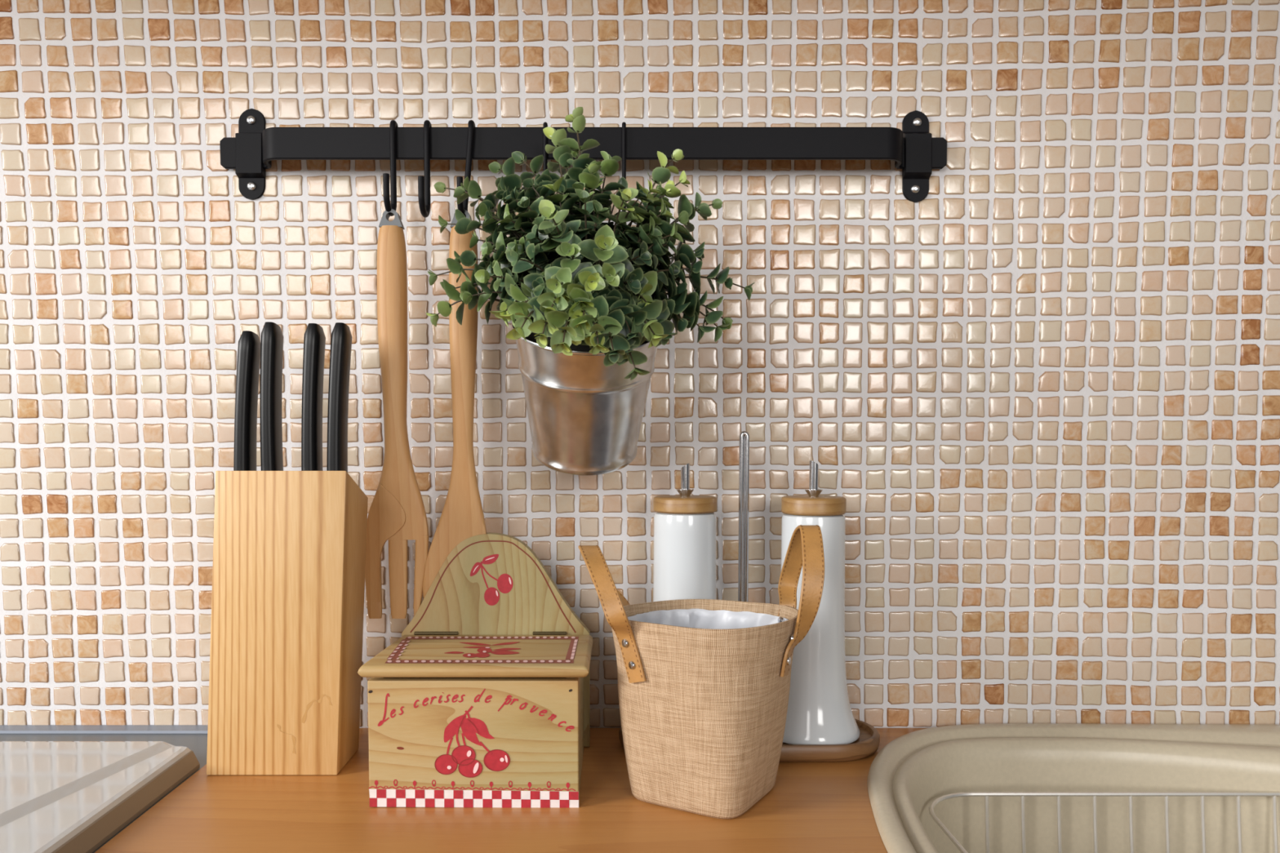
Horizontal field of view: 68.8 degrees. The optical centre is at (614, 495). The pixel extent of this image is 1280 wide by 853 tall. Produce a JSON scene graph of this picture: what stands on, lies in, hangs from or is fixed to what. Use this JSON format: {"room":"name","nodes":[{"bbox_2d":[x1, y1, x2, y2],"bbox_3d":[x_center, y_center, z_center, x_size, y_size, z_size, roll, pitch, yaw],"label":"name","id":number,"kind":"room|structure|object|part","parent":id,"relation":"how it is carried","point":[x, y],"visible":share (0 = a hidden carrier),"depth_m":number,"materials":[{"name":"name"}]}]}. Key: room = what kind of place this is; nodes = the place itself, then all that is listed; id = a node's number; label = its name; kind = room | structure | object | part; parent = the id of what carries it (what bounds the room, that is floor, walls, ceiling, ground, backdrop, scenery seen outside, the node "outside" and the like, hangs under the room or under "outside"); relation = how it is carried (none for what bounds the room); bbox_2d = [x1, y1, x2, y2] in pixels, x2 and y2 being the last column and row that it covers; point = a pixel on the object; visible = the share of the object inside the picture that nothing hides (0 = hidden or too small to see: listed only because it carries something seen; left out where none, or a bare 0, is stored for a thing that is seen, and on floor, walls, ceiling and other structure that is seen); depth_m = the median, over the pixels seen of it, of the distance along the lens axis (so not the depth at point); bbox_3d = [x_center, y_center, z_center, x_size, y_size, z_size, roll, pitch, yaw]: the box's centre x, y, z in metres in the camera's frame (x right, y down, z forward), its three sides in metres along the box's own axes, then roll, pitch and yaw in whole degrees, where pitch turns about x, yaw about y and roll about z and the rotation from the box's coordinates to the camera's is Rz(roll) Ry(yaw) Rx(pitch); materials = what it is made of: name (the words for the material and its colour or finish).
{"room":"kitchen","nodes":[
{"label":"kitchen","id":0,"kind":"room"},
{"bbox_2d":[0,0,1279,728],"bbox_3d":[0.000,-0.012,0.775,2.600,2.200,0.051,0,3,0],"label":"wall","id":1,"kind":"structure","parent":0,"point":[1039,390],"depth_m":0.74,"materials":[{"name":"tile"}]},
{"bbox_2d":[0,724,208,852],"bbox_3d":[-0.623,0.228,0.464,0.653,0.078,0.599,0,3,0],"label":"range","id":2,"kind":"object","parent":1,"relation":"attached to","point":[64,788],"visible":0.77,"depth_m":0.61,"materials":[{"name":"grey ceramic"}]},
{"bbox_3d":[-0.623,0.189,0.756,0.653,0.003,0.012,0,3,0],"label":"trim","id":3,"kind":"part","parent":2,"relation":"part of","materials":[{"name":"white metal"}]},
{"bbox_3d":[-0.300,0.203,0.421,0.006,0.013,0.500,0,3,0],"label":"trim","id":4,"kind":"part","parent":2,"relation":"part of","materials":[{"name":"grey metal"}]},
{"bbox_2d":[94,728,926,852],"bbox_3d":[0.477,0.225,0.454,1.546,0.036,0.620,0,3,0],"label":"countertop","id":5,"kind":"structure","parent":1,"relation":"attached to","point":[810,807],"depth_m":0.57,"materials":[{"name":"brown wood"}]},
{"bbox_2d":[206,471,368,774],"bbox_3d":[-0.235,0.087,0.674,0.102,0.213,0.056,0,3,0],"label":"knife block","id":6,"kind":"object","parent":5,"relation":"on","point":[289,568],"visible":1,"depth_m":0.65,"materials":[{"name":"brown wood"}]},
{"bbox_2d":[233,330,260,471],"bbox_3d":[-0.260,-0.011,0.665,0.017,0.210,0.022,0,3,0],"label":"kitchen knife","id":7,"kind":"object","parent":6,"relation":"in","point":[248,362],"visible":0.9,"depth_m":0.65,"materials":[{"name":"black plastic"}]},
{"bbox_2d":[259,321,283,471],"bbox_3d":[-0.242,-0.014,0.665,0.014,0.216,0.022,0,3,0],"label":"kitchen knife","id":8,"kind":"object","parent":6,"relation":"in","point":[272,336],"visible":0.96,"depth_m":0.65,"materials":[{"name":"black plastic"}]},
{"bbox_2d":[301,323,325,471],"bbox_3d":[-0.213,-0.013,0.665,0.016,0.216,0.022,0,3,0],"label":"kitchen knife","id":9,"kind":"object","parent":6,"relation":"in","point":[314,338],"visible":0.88,"depth_m":0.65,"materials":[{"name":"black plastic"}]},
{"bbox_2d":[326,322,352,472],"bbox_3d":[-0.195,-0.013,0.665,0.017,0.216,0.022,0,3,0],"label":"kitchen knife","id":10,"kind":"object","parent":6,"relation":"in","point":[341,337],"visible":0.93,"depth_m":0.65,"materials":[{"name":"black plastic"}]},
{"bbox_2d":[357,532,593,808],"bbox_3d":[-0.089,0.114,0.652,0.145,0.164,0.133,0,3,0],"label":"box","id":11,"kind":"object","parent":5,"relation":"on","point":[482,700],"visible":1,"depth_m":0.59,"materials":[{"name":"brown wood"}]},
{"bbox_3d":[-0.152,0.154,0.656,0.008,0.082,0.108,0,3,0],"label":"panel","id":12,"kind":"part","parent":11,"relation":"part of","materials":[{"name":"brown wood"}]},
{"bbox_2d":[368,779,575,791],"bbox_3d":[-0.091,0.184,0.595,0.132,0.008,0.001,0,3,0],"label":"print","id":13,"kind":"object","parent":11,"relation":"attached to","point":[374,784],"depth_m":0.60},
{"bbox_2d":[435,706,509,777],"bbox_3d":[-0.090,0.156,0.593,0.048,0.046,0.001,0,3,0],"label":"print","id":14,"kind":"object","parent":11,"relation":"on","point":[471,741],"depth_m":0.59},
{"bbox_3d":[-0.090,0.158,0.598,0.134,0.082,0.008,0,3,0],"label":"panel","id":15,"kind":"part","parent":11,"relation":"part of","materials":[{"name":"brown wood"}]},
{"bbox_2d":[368,789,578,807],"bbox_3d":[-0.090,0.193,0.596,0.134,0.012,0.001,0,3,0],"label":"print","id":16,"kind":"object","parent":11,"relation":"attached to","point":[390,793],"depth_m":0.60},
{"bbox_3d":[-0.089,0.110,0.646,0.145,0.013,0.120,0,3,0],"label":"lid","id":17,"kind":"part","parent":11,"relation":"part of","materials":[{"name":"brown wood"}]},
{"bbox_2d":[385,636,578,662],"bbox_3d":[-0.090,0.106,0.646,0.129,0.004,0.103,0,3,0],"label":"print","id":18,"kind":"object","parent":11,"relation":"on","point":[406,649],"depth_m":0.64,"materials":[{"name":"red"}]},
{"bbox_2d":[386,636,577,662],"bbox_3d":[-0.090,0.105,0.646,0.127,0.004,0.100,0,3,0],"label":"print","id":19,"kind":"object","parent":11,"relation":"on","point":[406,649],"depth_m":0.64,"materials":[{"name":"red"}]},
{"bbox_2d":[445,641,520,657],"bbox_3d":[-0.090,0.106,0.643,0.051,0.003,0.060,0,3,-2],"label":"print","id":20,"kind":"object","parent":11,"relation":"on","point":[453,649],"depth_m":0.64},
{"bbox_2d":[470,554,512,605],"bbox_3d":[-0.093,0.063,0.705,0.032,0.039,0.001,0,3,0],"label":"print","id":21,"kind":"object","parent":11,"relation":"attached to","point":[491,575],"depth_m":0.70},
{"bbox_3d":[-0.027,0.154,0.656,0.008,0.082,0.108,0,3,0],"label":"panel","id":22,"kind":"part","parent":11,"relation":"part of","materials":[{"name":"brown wood"}]},
{"bbox_2d":[578,524,824,818],"bbox_3d":[0.056,0.108,0.618,0.159,0.178,0.106,0,3,0],"label":"woven basket","id":23,"kind":"object","parent":5,"relation":"on","point":[704,685],"visible":1,"depth_m":0.58,"materials":[{"name":"fabric"}]},
{"bbox_3d":[-0.002,0.074,0.612,0.044,0.084,0.075,0,3,0],"label":"leather handle","id":24,"kind":"part","parent":23,"relation":"part of","materials":[{"name":"brown leather"}]},
{"bbox_3d":[0.120,0.066,0.619,0.031,0.094,0.067,0,3,0],"label":"leather handle","id":25,"kind":"part","parent":23,"relation":"part of","materials":[{"name":"brown leather"}]},
{"bbox_2d":[618,431,879,762],"bbox_3d":[0.103,0.071,0.710,0.198,0.241,0.084,0,3,0],"label":"stand","id":26,"kind":"object","parent":5,"relation":"on","point":[868,742],"visible":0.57,"depth_m":0.70,"materials":[{"name":"brown wood"}]},
{"bbox_2d":[653,462,716,601],"bbox_3d":[0.053,0.079,0.710,0.073,0.207,0.073,0,3,0],"label":"oil bottle","id":27,"kind":"object","parent":26,"relation":"in","point":[685,567],"visible":0.39,"depth_m":0.69,"materials":[{"name":"white ceramic"}]},
{"bbox_3d":[0.053,-0.012,0.705,0.013,0.026,0.013,0,3,0],"label":"spout","id":28,"kind":"part","parent":27,"relation":"part of","materials":[{"name":"metal"}]},
{"bbox_3d":[0.098,0.067,0.710,0.008,0.231,0.004,0,3,0],"label":"wire handle","id":29,"kind":"part","parent":26,"relation":"part of","materials":[{"name":"metal"}]},
{"bbox_2d":[618,719,879,762],"bbox_3d":[0.103,0.185,0.717,0.198,0.013,0.084,0,3,0],"label":"tray","id":30,"kind":"object","parent":26,"relation":"attached to","point":[868,742],"depth_m":0.68,"materials":[{"name":"brown wood"}]},
{"bbox_2d":[780,460,860,744],"bbox_3d":[0.151,0.078,0.710,0.073,0.209,0.073,0,3,0],"label":"oil bottle","id":31,"kind":"object","parent":26,"relation":"in","point":[819,712],"visible":0.76,"depth_m":0.69,"materials":[{"name":"white ceramic"}]},
{"bbox_3d":[0.151,-0.013,0.705,0.013,0.028,0.013,0,3,0],"label":"spout","id":32,"kind":"part","parent":31,"relation":"part of","materials":[{"name":"metal"}]},
{"bbox_2d":[866,723,1279,852],"bbox_3d":[0.561,0.283,0.503,0.818,0.171,0.522,0,3,0],"label":"sink","id":33,"kind":"object","parent":5,"relation":"in","point":[915,769],"visible":1,"depth_m":0.71,"materials":[{"name":"beige ceramic"}]},
{"bbox_2d":[928,791,1279,852],"bbox_3d":[0.509,0.290,0.496,0.584,0.126,0.380,0,3,0],"label":"wire basket","id":34,"kind":"object","parent":33,"relation":"in","point":[986,794],"visible":1,"depth_m":0.68,"materials":[{"name":"white"}]},
{"bbox_2d":[219,108,946,202],"bbox_3d":[-0.024,-0.267,0.720,0.568,0.072,0.030,0,3,0],"label":"utensil rail","id":35,"kind":"object","parent":1,"relation":"attached to","point":[913,149],"visible":1,"depth_m":0.70,"materials":[{"name":"black powder-coated steel"}]},
{"bbox_2d":[382,120,398,216],"bbox_3d":[-0.167,-0.246,0.697,0.004,0.074,0.036,0,3,0],"label":"s-hook","id":36,"kind":"object","parent":35,"relation":"hanging from","point":[390,202],"visible":1,"depth_m":0.70,"materials":[{"name":"black metal"}]},
{"bbox_2d":[364,208,429,618],"bbox_3d":[-0.165,-0.059,0.702,0.049,0.306,0.016,0,3,0],"label":"wooden fork","id":37,"kind":"object","parent":36,"relation":"hanging from","point":[397,514],"visible":1,"depth_m":0.70,"materials":[{"name":"brown wood"}]},
{"bbox_2d":[417,120,431,217],"bbox_3d":[-0.141,-0.245,0.697,0.004,0.075,0.036,0,3,0],"label":"s-hook","id":38,"kind":"object","parent":35,"relation":"hanging from","point":[424,182],"visible":1,"depth_m":0.70,"materials":[{"name":"black metal"}]},
{"bbox_2d":[456,120,475,217],"bbox_3d":[-0.110,-0.244,0.697,0.010,0.077,0.036,0,3,0],"label":"s-hook","id":39,"kind":"object","parent":35,"relation":"hanging from","point":[471,125],"visible":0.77,"depth_m":0.70,"materials":[{"name":"black metal"}]},
{"bbox_2d":[422,208,487,598],"bbox_3d":[-0.118,-0.060,0.702,0.055,0.305,0.016,0,3,0],"label":"wooden spatula","id":40,"kind":"object","parent":39,"relation":"hanging from","point":[462,517],"visible":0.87,"depth_m":0.70,"materials":[{"name":"brown wood"}]},
{"bbox_2d":[542,121,547,199],"bbox_3d":[-0.052,-0.216,0.698,0.003,0.131,0.034,0,3,0],"label":"s-hook","id":41,"kind":"object","parent":35,"relation":"hanging from","point":[545,124],"visible":0.25,"depth_m":0.70,"materials":[{"name":"black metal"}]},
{"bbox_2d":[622,121,626,211],"bbox_3d":[0.007,-0.216,0.698,0.003,0.131,0.034,0,3,0],"label":"s-hook","id":42,"kind":"object","parent":35,"relation":"hanging from","point":[624,124],"visible":0.34,"depth_m":0.70,"materials":[{"name":"black metal"}]},
{"bbox_2d":[511,319,657,475],"bbox_3d":[-0.019,-0.079,0.662,0.104,0.128,0.125,0,3,0],"label":"plant pot","id":43,"kind":"object","parent":42,"relation":"hanging from","point":[584,418],"visible":0.69,"depth_m":0.64,"materials":[{"name":"silver metal"}]},
{"bbox_2d":[426,106,754,380],"bbox_3d":[-0.028,-0.175,0.647,0.192,0.198,0.174,3,4,37],"label":"potted plant","id":44,"kind":"object","parent":43,"relation":"in","point":[570,279],"visible":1,"depth_m":0.61,"materials":[{"name":"green plant"}]}
]}

